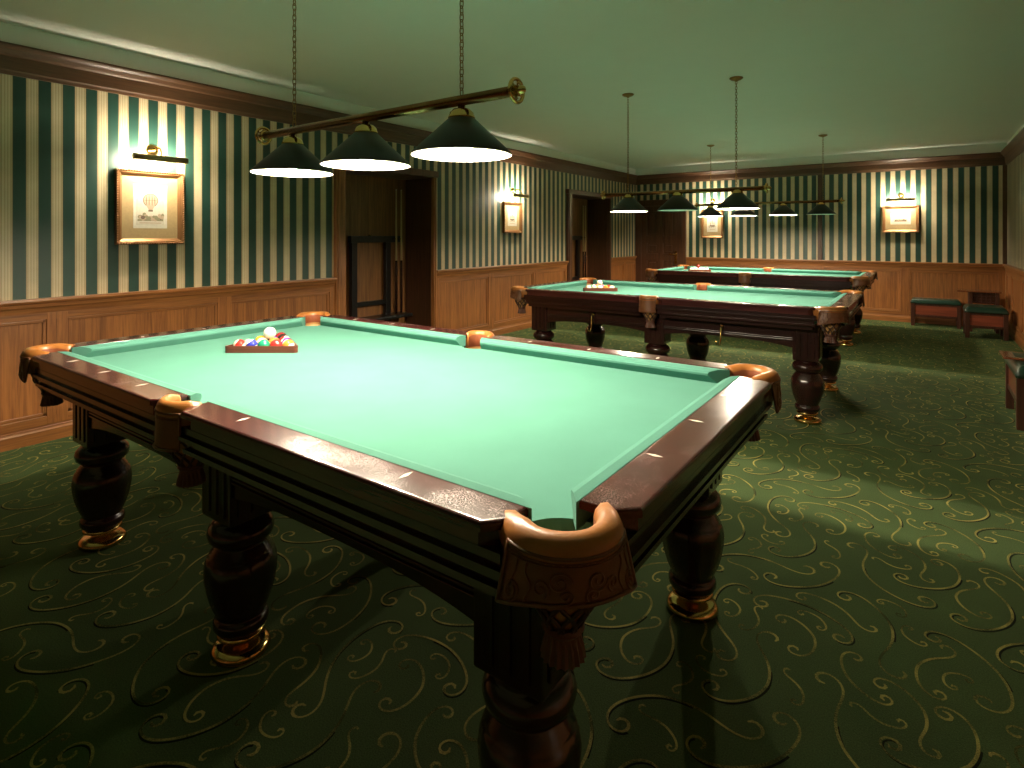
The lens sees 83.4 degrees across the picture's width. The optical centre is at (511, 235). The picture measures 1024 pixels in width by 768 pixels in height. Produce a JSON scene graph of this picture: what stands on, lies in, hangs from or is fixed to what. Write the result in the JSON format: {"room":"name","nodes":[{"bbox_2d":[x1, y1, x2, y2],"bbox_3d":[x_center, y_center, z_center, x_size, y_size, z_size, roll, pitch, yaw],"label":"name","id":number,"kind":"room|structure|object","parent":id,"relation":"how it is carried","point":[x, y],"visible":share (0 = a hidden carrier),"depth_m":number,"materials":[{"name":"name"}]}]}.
{"room":"games hall","nodes":[
{"label":"games hall","id":0,"kind":"room"},
{"bbox_2d":[0,22,635,300],"bbox_3d":[-1.355,0.005,6.236,0.050,2.690,13.180,0,0,35],"label":"wall","id":1,"kind":"structure","parent":0,"point":[61,146],"depth_m":4.57,"materials":[{"name":"paper"}]},
{"bbox_2d":[114,168,184,244],"bbox_3d":[-2.690,-0.207,4.284,0.040,0.546,0.466,0,0,35],"label":"framed print","id":2,"kind":"object","parent":1,"relation":"attached to","point":[149,206],"visible":1,"depth_m":4.28,"materials":[{"name":"gold metal"}]},
{"bbox_2d":[137,187,163,224],"bbox_3d":[-2.698,-0.217,4.290,0.003,0.280,0.186,0,0,35],"label":"print","id":3,"kind":"object","parent":2,"relation":"attached to","point":[150,200],"depth_m":4.29,"materials":[{"name":"paper"}]},
{"bbox_2d":[132,144,188,163],"bbox_3d":[-2.629,-0.613,4.258,0.174,0.143,0.366,0,0,35],"label":"picture light","id":4,"kind":"object","parent":1,"relation":"attached to","point":[152,150],"visible":1,"depth_m":4.24,"materials":[{"name":"gold metal"}]},
{"bbox_2d":[0,287,334,435],"bbox_3d":[-3.448,0.875,3.239,0.024,0.770,5.870,0,0,35],"label":"wainscoting","id":5,"kind":"structure","parent":1,"relation":"attached to","point":[20,408],"depth_m":4.01,"materials":[{"name":"brown wood"}]},
{"bbox_2d":[0,277,336,315],"bbox_3d":[-3.435,0.458,3.230,0.056,0.095,5.870,0,0,35],"label":"trim","id":6,"kind":"structure","parent":1,"relation":"attached to","point":[65,303],"depth_m":4.26,"materials":[{"name":"brown wood"}]},
{"bbox_2d":[0,320,531,452],"bbox_3d":[-1.321,1.297,6.212,0.034,0.106,13.180,0,0,35],"label":"baseboard","id":7,"kind":"structure","parent":1,"relation":"attached to","point":[16,440],"depth_m":3.76,"materials":[{"name":"brown wood"}]},
{"bbox_2d":[0,41,637,184],"bbox_3d":[-1.303,-1.107,6.199,0.080,0.185,13.180,0,0,35],"label":"trim","id":8,"kind":"structure","parent":1,"relation":"attached to","point":[17,60],"depth_m":4.52,"materials":[{"name":"wood"}]},
{"bbox_2d":[333,168,438,326],"bbox_3d":[-1.314,0.297,6.200,0.060,2.105,1.470,0,0,35],"label":"trim","id":9,"kind":"structure","parent":1,"relation":"attached to","point":[339,177],"depth_m":5.67,"materials":[{"name":"brown wood"}]},
{"bbox_2d":[346,169,430,326],"bbox_3d":[-1.504,0.310,6.380,0.461,2.080,1.360,0,0,35],"label":"door","id":10,"kind":"structure","parent":1,"relation":"attached to","point":[370,195],"depth_m":6.76,"materials":[{"name":"brown wood"}]},
{"bbox_2d":[437,267,566,330],"bbox_3d":[-0.013,0.875,8.055,0.024,0.770,3.100,0,0,35],"label":"trim","id":11,"kind":"structure","parent":1,"relation":"attached to","point":[483,302],"depth_m":7.58,"materials":[{"name":"brown wood"}]},
{"bbox_2d":[437,261,568,277],"bbox_3d":[0.000,0.458,8.046,0.056,0.095,3.100,0,0,35],"label":"trim","id":12,"kind":"structure","parent":1,"relation":"attached to","point":[443,273],"depth_m":7.76,"materials":[{"name":"brown wood"}]},
{"bbox_2d":[502,202,522,232],"bbox_3d":[0.013,-0.250,8.073,0.040,0.431,0.441,0,0,35],"label":"framed print","id":13,"kind":"object","parent":1,"relation":"attached to","point":[512,212],"visible":1,"depth_m":8.07,"materials":[{"name":"gold metal"}]},
{"bbox_2d":[509,210,515,224],"bbox_3d":[0.005,-0.257,8.079,0.002,0.211,0.173,0,0,35],"label":"print","id":14,"kind":"object","parent":13,"relation":"attached to","point":[512,213],"depth_m":8.08,"materials":[{"name":"paper"}]},
{"bbox_2d":[511,188,528,197],"bbox_3d":[0.077,-0.603,8.052,0.174,0.143,0.336,0,0,35],"label":"picture light","id":15,"kind":"object","parent":1,"relation":"attached to","point":[512,189],"visible":1,"depth_m":8.04,"materials":[{"name":"gold metal"}]},
{"bbox_2d":[566,189,611,280],"bbox_3d":[1.358,0.297,9.945,0.060,2.105,1.610,0,0,35],"label":"trim","id":16,"kind":"structure","parent":1,"relation":"attached to","point":[569,192],"depth_m":9.36,"materials":[{"name":"brown wood"}]},
{"bbox_2d":[572,194,607,278],"bbox_3d":[1.167,0.310,10.124,0.461,2.080,1.500,0,0,35],"label":"door","id":17,"kind":"structure","parent":1,"relation":"attached to","point":[596,207],"depth_m":10.64,"materials":[{"name":"brown wood"}]},
{"bbox_2d":[611,261,635,280],"bbox_3d":[2.150,0.875,11.087,0.024,0.770,1.210,0,0,35],"label":"trim","id":18,"kind":"structure","parent":1,"relation":"attached to","point":[626,270],"depth_m":11.10,"materials":[{"name":"brown wood"}]},
{"bbox_2d":[611,256,636,262],"bbox_3d":[2.163,0.458,11.078,0.056,0.095,1.210,0,0,35],"label":"trim","id":19,"kind":"structure","parent":1,"relation":"attached to","point":[627,258],"depth_m":11.03,"materials":[{"name":"brown wood"}]},
{"bbox_2d":[0,319,1023,767],"bbox_3d":[0.822,1.349,4.683,6.300,0.001,13.380,0,0,35],"label":"floor","id":20,"kind":"structure","parent":0,"point":[868,594],"depth_m":1.99,"materials":[{"name":"green carpet"}]},
{"bbox_2d":[348,234,412,321],"bbox_3d":[-1.495,0.669,6.532,0.220,1.362,0.800,0,0,35],"label":"cue rack","id":21,"kind":"object","parent":20,"relation":"on","point":[387,315],"visible":0.75,"depth_m":6.49,"materials":[{"name":"black paint"}]},
{"bbox_2d":[359,312,412,320],"bbox_3d":[-1.495,0.932,6.532,0.220,0.035,0.800,0,0,35],"label":"shelf","id":22,"kind":"object","parent":21,"relation":"attached to","point":[386,315],"depth_m":6.57,"materials":[{"name":"black paint"}]},
{"bbox_2d":[395,189,397,313],"bbox_3d":[-1.354,0.186,6.721,0.029,1.455,0.028,0,0,35],"label":"billiard cue","id":23,"kind":"object","parent":21,"relation":"on","point":[396,270],"visible":1,"depth_m":6.71,"materials":[{"name":"brown wood"}]},
{"bbox_2d":[400,190,402,312],"bbox_3d":[-1.308,0.186,6.786,0.029,1.455,0.028,0,0,35],"label":"billiard cue","id":24,"kind":"object","parent":21,"relation":"on","point":[401,268],"visible":1,"depth_m":6.78,"materials":[{"name":"brown wood"}]},
{"bbox_2d":[18,311,781,767],"bbox_3d":[-0.575,0.917,2.305,2.816,0.866,1.574,0,0,35],"label":"table","id":25,"kind":"object","parent":20,"relation":"on","point":[526,485],"visible":1,"depth_m":1.65,"materials":[{"name":"green fabric"}]},
{"bbox_2d":[59,351,201,401],"bbox_3d":[-1.468,0.526,2.153,1.174,0.055,0.046,0,0,35],"label":"cushion","id":26,"kind":"object","parent":25,"relation":"on","point":[188,395],"depth_m":2.02,"materials":[{"name":"green fabric"}]},
{"bbox_2d":[72,317,304,356],"bbox_3d":[-1.599,0.526,3.035,0.046,0.055,1.194,0,0,35],"label":"cushion","id":27,"kind":"object","parent":25,"relation":"on","point":[110,348],"depth_m":2.91,"materials":[{"name":"green fabric"}]},
{"bbox_2d":[233,339,245,345],"bbox_3d":[-1.292,0.521,2.724,0.057,0.057,0.057,0,0,25],"label":"ball","id":28,"kind":"object","parent":25,"relation":"on","point":[239,342],"visible":0.59,"depth_m":2.71,"materials":[{"name":"red plastic"}]},
{"bbox_2d":[245,339,257,345],"bbox_3d":[-1.234,0.521,2.724,0.057,0.057,0.057,0,0,-30],"label":"ball","id":29,"kind":"object","parent":25,"relation":"on","point":[251,342],"visible":0.7,"depth_m":2.71,"materials":[{"name":"blue plastic"}]},
{"bbox_2d":[225,335,297,352],"bbox_3d":[-1.177,0.533,2.834,0.340,0.032,0.299,0,0,0],"label":"ball rack","id":30,"kind":"object","parent":25,"relation":"on","point":[228,348],"visible":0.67,"depth_m":2.69,"materials":[{"name":"brown wood"}]},
{"bbox_2d":[257,339,269,345],"bbox_3d":[-1.177,0.521,2.724,0.057,0.057,0.057,0,0,27],"label":"ball","id":31,"kind":"object","parent":25,"relation":"on","point":[263,342],"visible":0.55,"depth_m":2.71,"materials":[{"name":"teal plastic"}]},
{"bbox_2d":[270,339,281,345],"bbox_3d":[-1.119,0.521,2.724,0.057,0.057,0.057,0,0,-29],"label":"ball","id":32,"kind":"object","parent":25,"relation":"on","point":[276,342],"visible":0.67,"depth_m":2.71,"materials":[{"name":"red plastic"}]},
{"bbox_2d":[282,339,294,345],"bbox_3d":[-1.061,0.521,2.724,0.057,0.057,0.057,0,0,-32],"label":"ball","id":33,"kind":"object","parent":25,"relation":"on","point":[288,342],"visible":0.67,"depth_m":2.71,"materials":[{"name":"yellow plastic"}]},
{"bbox_2d":[207,400,531,520],"bbox_3d":[-0.428,0.526,1.411,1.174,0.055,0.046,0,0,35],"label":"cushion","id":34,"kind":"object","parent":25,"relation":"on","point":[467,484],"depth_m":1.28,"materials":[{"name":"green fabric"}]},
{"bbox_2d":[320,316,465,345],"bbox_3d":[-0.723,0.526,3.199,1.174,0.055,0.046,0,0,35],"label":"cushion","id":35,"kind":"object","parent":25,"relation":"on","point":[430,336],"depth_m":3.12,"materials":[{"name":"green fabric"}]},
{"bbox_2d":[480,338,729,382],"bbox_3d":[0.318,0.526,2.457,1.174,0.055,0.046,0,0,35],"label":"cushion","id":36,"kind":"object","parent":25,"relation":"on","point":[688,372],"depth_m":2.38,"materials":[{"name":"green fabric"}]},
{"bbox_2d":[571,376,739,530],"bbox_3d":[0.448,0.526,1.575,0.046,0.055,1.194,0,0,35],"label":"cushion","id":37,"kind":"object","parent":25,"relation":"on","point":[581,519],"depth_m":1.30,"materials":[{"name":"green fabric"}]},
{"label":"ball","id":38,"kind":"object","parent":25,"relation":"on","visible":0},
{"bbox_2d":[263,327,275,338],"bbox_3d":[-1.177,0.473,2.791,0.057,0.057,0.057,0,0,-26],"label":"ball","id":39,"kind":"object","parent":38,"relation":"on","point":[270,332],"visible":1,"depth_m":2.77,"materials":[{"name":"beige plastic"}]},
{"bbox_2d":[572,236,585,279],"bbox_3d":[1.153,0.669,10.245,0.220,1.362,0.800,0,0,35],"label":"cue rack","id":40,"kind":"object","parent":20,"relation":"on","point":[577,238],"visible":0.32,"depth_m":10.38,"materials":[{"name":"black wood"}]},
{"bbox_2d":[582,206,583,277],"bbox_3d":[1.294,0.186,10.433,0.029,1.455,0.028,0,0,35],"label":"billiard cue","id":41,"kind":"object","parent":40,"relation":"on","point":[583,206],"visible":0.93,"depth_m":10.43,"materials":[{"name":"brown wood"}]},
{"bbox_2d":[585,206,585,277],"bbox_3d":[1.340,0.186,10.498,0.029,1.455,0.028,0,0,35],"label":"billiard cue","id":42,"kind":"object","parent":40,"relation":"on","point":[585,206],"visible":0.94,"depth_m":10.49,"materials":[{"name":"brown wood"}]},
{"bbox_2d":[510,277,864,424],"bbox_3d":[1.531,0.917,5.258,2.816,0.866,1.574,0,0,35],"label":"table","id":43,"kind":"object","parent":20,"relation":"on","point":[809,322],"visible":0.91,"depth_m":4.75,"materials":[{"name":"brown wood"}]},
{"bbox_2d":[527,280,586,289],"bbox_3d":[0.508,0.526,5.988,0.046,0.055,1.194,0,0,35],"label":"cushion","id":44,"kind":"object","parent":43,"relation":"on","point":[562,285],"depth_m":5.98,"materials":[{"name":"green fabric"}]},
{"bbox_2d":[531,288,628,294],"bbox_3d":[0.638,0.526,5.107,1.174,0.055,0.046,0,0,35],"label":"cushion","id":45,"kind":"object","parent":43,"relation":"on","point":[531,288],"depth_m":5.11,"materials":[{"name":"green fabric"}]},
{"bbox_2d":[583,287,617,290],"bbox_3d":[0.882,0.533,5.805,0.340,0.032,0.299,0,0,5],"label":"ball rack","id":46,"kind":"object","parent":43,"relation":"on","point":[584,288],"visible":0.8,"depth_m":5.66,"materials":[{"name":"brown wood"}]},
{"bbox_2d":[593,280,696,289],"bbox_3d":[1.384,0.526,6.152,1.174,0.055,0.046,0,0,35],"label":"cushion","id":47,"kind":"object","parent":43,"relation":"on","point":[608,282],"depth_m":6.09,"materials":[{"name":"green fabric"}]},
{"bbox_2d":[671,297,814,306],"bbox_3d":[1.679,0.526,4.365,1.174,0.055,0.046,0,0,35],"label":"cushion","id":48,"kind":"object","parent":43,"relation":"on","point":[671,297],"depth_m":4.28,"materials":[{"name":"green fabric"}]},
{"bbox_2d":[707,285,840,297],"bbox_3d":[2.424,0.526,5.410,1.174,0.055,0.046,0,0,35],"label":"cushion","id":49,"kind":"object","parent":43,"relation":"on","point":[718,288],"depth_m":5.37,"materials":[{"name":"green fabric"}]},
{"bbox_2d":[825,293,846,306],"bbox_3d":[2.554,0.526,4.528,0.046,0.055,1.194,0,0,35],"label":"cushion","id":50,"kind":"object","parent":43,"relation":"on","point":[835,301],"depth_m":4.42,"materials":[{"name":"green fabric"}]},
{"bbox_2d":[645,265,877,345],"bbox_3d":[3.485,0.917,8.152,2.816,0.866,1.574,0,0,35],"label":"table","id":51,"kind":"object","parent":20,"relation":"on","point":[835,280],"visible":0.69,"depth_m":7.65,"materials":[{"name":"brown wood"}]},
{"bbox_2d":[656,266,683,269],"bbox_3d":[2.461,0.526,8.882,0.046,0.055,1.194,0,0,35],"label":"cushion","id":52,"kind":"object","parent":51,"relation":"on","point":[676,267],"depth_m":8.97,"materials":[{"name":"green fabric"}]},
{"bbox_2d":[688,269,710,271],"bbox_3d":[2.870,0.533,8.883,0.340,0.032,0.299,0,0,6],"label":"ball rack","id":53,"kind":"object","parent":51,"relation":"on","point":[709,270],"visible":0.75,"depth_m":8.74,"materials":[{"name":"brown wood"}]},
{"bbox_2d":[687,266,763,271],"bbox_3d":[3.337,0.526,9.046,1.174,0.055,0.046,0,0,35],"label":"cushion","id":54,"kind":"object","parent":51,"relation":"on","point":[688,267],"depth_m":8.96,"materials":[{"name":"green fabric"}]},
{"bbox_2d":[771,269,861,274],"bbox_3d":[4.378,0.526,8.303,1.174,0.055,0.046,0,0,35],"label":"cushion","id":55,"kind":"object","parent":51,"relation":"on","point":[837,272],"depth_m":8.27,"materials":[{"name":"green fabric"}]},
{"bbox_2d":[910,297,961,328],"bbox_3d":[6.327,1.147,8.587,0.612,0.405,0.312,0,0,35],"label":"leather bench","id":56,"kind":"object","parent":20,"relation":"on","point":[920,306],"visible":1,"depth_m":8.48,"materials":[{"name":"brown wood"}]},
{"bbox_2d":[910,297,961,305],"bbox_3d":[6.327,0.980,8.587,0.612,0.070,0.312,0,0,35],"label":"seat cushion","id":57,"kind":"object","parent":56,"relation":"on","point":[915,301],"depth_m":8.50,"materials":[{"name":"green leather"}]},
{"bbox_2d":[956,288,1001,333],"bbox_3d":[6.592,1.061,8.122,0.480,0.578,0.320,0,0,35],"label":"side table","id":58,"kind":"object","parent":20,"relation":"on","point":[982,296],"visible":0.72,"depth_m":8.02,"materials":[{"name":"brown wood"}]},
{"bbox_2d":[963,304,1008,340],"bbox_3d":[6.295,1.143,7.646,0.452,0.415,0.452,0,0,35],"label":"leather bench","id":59,"kind":"object","parent":20,"relation":"on","point":[996,317],"visible":1,"depth_m":7.49,"materials":[{"name":"brown wood"}]},
{"bbox_2d":[963,304,1008,314],"bbox_3d":[6.295,0.975,7.646,0.452,0.080,0.452,0,0,35],"label":"seat cushion","id":60,"kind":"object","parent":59,"relation":"on","point":[969,309],"depth_m":7.51,"materials":[{"name":"green leather"}]},
{"bbox_2d":[1004,359,1023,430],"bbox_3d":[3.881,1.127,4.123,0.472,0.445,0.672,0,0,35],"label":"leather bench","id":61,"kind":"object","parent":20,"relation":"on","point":[1014,369],"visible":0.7,"depth_m":4.07,"materials":[{"name":"brown wood"}]},
{"bbox_2d":[999,350,1023,360],"bbox_3d":[3.889,0.895,4.178,0.510,0.018,0.300,0,0,35],"label":"tray","id":62,"kind":"object","parent":61,"relation":"on","point":[1010,355],"visible":1,"depth_m":4.25,"materials":[{"name":"brown wood"}]},
{"bbox_2d":[1004,359,1023,378],"bbox_3d":[3.881,0.948,4.123,0.472,0.085,0.672,0,0,35],"label":"seat cushion","id":63,"kind":"object","parent":61,"relation":"on","point":[1016,367],"depth_m":4.08,"materials":[{"name":"green leather"}]},
{"bbox_2d":[0,0,1023,168],"bbox_3d":[0.802,-1.390,4.697,6.450,0.100,13.480,0,0,35],"label":"ceiling","id":64,"kind":"structure","parent":0,"point":[866,75],"depth_m":4.40,"materials":[{"name":"paint"}]},
{"bbox_2d":[250,0,525,176],"bbox_3d":[-0.586,-0.812,2.316,1.547,1.060,0.356,0,0,35],"label":"pendant lamp","id":65,"kind":"object","parent":64,"relation":"hanging from","point":[461,138],"visible":1,"depth_m":2.19,"materials":[{"name":"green metal"}]},
{"bbox_2d":[600,76,770,211],"bbox_3d":[1.496,-0.784,5.167,1.555,1.116,0.356,0,0,35],"label":"pendant lamp","id":66,"kind":"object","parent":64,"relation":"hanging from","point":[737,200],"visible":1,"depth_m":5.06,"materials":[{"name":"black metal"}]},
{"bbox_2d":[694,134,844,216],"bbox_3d":[3.548,-0.812,8.082,1.970,1.060,0.356,0,0,35],"label":"pendant lamp","id":67,"kind":"object","parent":64,"relation":"hanging from","point":[820,208],"visible":0.94,"depth_m":7.87,"materials":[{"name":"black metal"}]},
{"bbox_2d":[636,143,1006,263],"bbox_3d":[4.603,0.005,10.112,6.350,2.690,0.050,0,0,35],"label":"wall","id":68,"kind":"structure","parent":0,"point":[961,209],"depth_m":9.32,"materials":[{"name":"paper"}]},
{"bbox_2d":[641,206,680,281],"bbox_3d":[2.899,0.380,11.228,0.800,1.920,0.111,0,0,35],"label":"door","id":69,"kind":"structure","parent":68,"relation":"in","point":[660,230],"depth_m":11.25,"materials":[{"name":"brown wood"}]},
{"bbox_2d":[635,199,687,280],"bbox_3d":[2.904,0.325,11.253,1.060,2.050,0.065,0,0,35],"label":"trim","id":70,"kind":"structure","parent":68,"relation":"attached to","point":[642,202],"depth_m":11.38,"materials":[{"name":"brown wood"}]},
{"bbox_2d":[701,210,722,237],"bbox_3d":[3.720,-0.215,10.683,0.401,0.531,0.040,0,0,35],"label":"framed print","id":71,"kind":"object","parent":68,"relation":"attached to","point":[711,227],"visible":0.77,"depth_m":10.69,"materials":[{"name":"gold metal"}]},
{"bbox_2d":[708,217,715,230],"bbox_3d":[3.726,-0.224,10.691,0.154,0.271,0.002,0,0,35],"label":"print","id":72,"kind":"object","parent":71,"relation":"attached to","point":[711,220],"depth_m":10.69,"materials":[{"name":"paper"}]},
{"bbox_2d":[817,175,821,259],"bbox_3d":[5.176,-0.302,9.659,0.070,1.425,0.020,0,0,35],"label":"trim","id":73,"kind":"structure","parent":68,"relation":"attached to","point":[819,177],"depth_m":9.65,"materials":[{"name":"brown wood"}]},
{"bbox_2d":[636,152,1005,184],"bbox_3d":[4.789,-1.107,9.899,5.700,0.185,0.080,0,0,35],"label":"trim","id":74,"kind":"structure","parent":68,"relation":"attached to","point":[995,158],"depth_m":9.49,"materials":[{"name":"wood"}]},
{"bbox_2d":[686,262,1004,318],"bbox_3d":[5.228,0.875,9.620,4.660,0.770,0.024,0,0,35],"label":"trim","id":75,"kind":"structure","parent":68,"relation":"attached to","point":[894,289],"depth_m":8.93,"materials":[{"name":"brown wood"}]},
{"bbox_2d":[686,257,1004,270],"bbox_3d":[5.219,0.458,9.607,4.660,0.095,0.056,0,0,35],"label":"trim","id":76,"kind":"structure","parent":68,"relation":"attached to","point":[930,265],"depth_m":9.33,"materials":[{"name":"brown wood"}]},
{"bbox_2d":[882,205,918,232],"bbox_3d":[6.084,-0.255,8.997,0.481,0.421,0.040,0,0,35],"label":"framed print","id":77,"kind":"object","parent":68,"relation":"attached to","point":[895,219],"visible":1,"depth_m":9.00,"materials":[{"name":"gold metal"}]},
{"bbox_2d":[892,214,908,223],"bbox_3d":[6.089,-0.262,9.005,0.211,0.152,0.003,0,0,35],"label":"print","id":78,"kind":"object","parent":77,"relation":"attached to","point":[896,218],"depth_m":9.00,"materials":[{"name":"paper"}]},
{"bbox_2d":[886,193,915,201],"bbox_3d":[6.052,-0.603,8.941,0.376,0.143,0.174,0,0,35],"label":"picture light","id":79,"kind":"object","parent":68,"relation":"attached to","point":[900,195],"visible":1,"depth_m":8.89,"materials":[{"name":"gold metal"}]},
{"bbox_2d":[862,313,962,325],"bbox_3d":[5.225,1.297,9.616,4.660,0.106,0.034,0,0,35],"label":"baseboard","id":80,"kind":"structure","parent":68,"relation":"attached to","point":[871,316],"depth_m":8.93,"materials":[{"name":"brown wood"}]},
{"bbox_2d":[1003,165,1006,263],"bbox_3d":[7.106,-0.302,8.283,0.050,1.425,0.020,0,0,35],"label":"trim","id":81,"kind":"structure","parent":68,"relation":"attached to","point":[1004,166],"depth_m":8.27,"materials":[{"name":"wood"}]},
{"bbox_2d":[1007,125,1023,268],"bbox_3d":[3.326,0.005,2.897,0.050,2.690,13.180,0,0,35],"label":"wall","id":82,"kind":"structure","parent":0,"point":[1015,168],"depth_m":7.53,"materials":[{"name":"paper"}]},
{"bbox_2d":[1000,127,1023,164],"bbox_3d":[3.273,-1.107,2.935,0.080,0.185,13.180,0,0,35],"label":"trim","id":83,"kind":"structure","parent":82,"relation":"attached to","point":[1014,148],"depth_m":7.32,"materials":[{"name":"wood"}]},
{"bbox_2d":[1003,264,1023,277],"bbox_3d":[3.283,0.458,2.928,0.056,0.095,13.180,0,0,35],"label":"trim","id":84,"kind":"structure","parent":82,"relation":"attached to","point":[1017,271],"depth_m":7.35,"materials":[{"name":"brown wood"}]},
{"bbox_2d":[1005,271,1023,340],"bbox_3d":[3.295,0.875,2.919,0.024,0.770,13.180,0,0,35],"label":"trim","id":85,"kind":"structure","parent":82,"relation":"attached to","point":[1014,284],"depth_m":7.49,"materials":[{"name":"brown wood"}]},
{"bbox_2d":[1009,327,1023,350],"bbox_3d":[3.292,1.297,2.922,0.034,0.106,13.180,0,0,35],"label":"baseboard","id":86,"kind":"structure","parent":82,"relation":"attached to","point":[1014,336],"depth_m":7.20,"materials":[{"name":"brown wood"}]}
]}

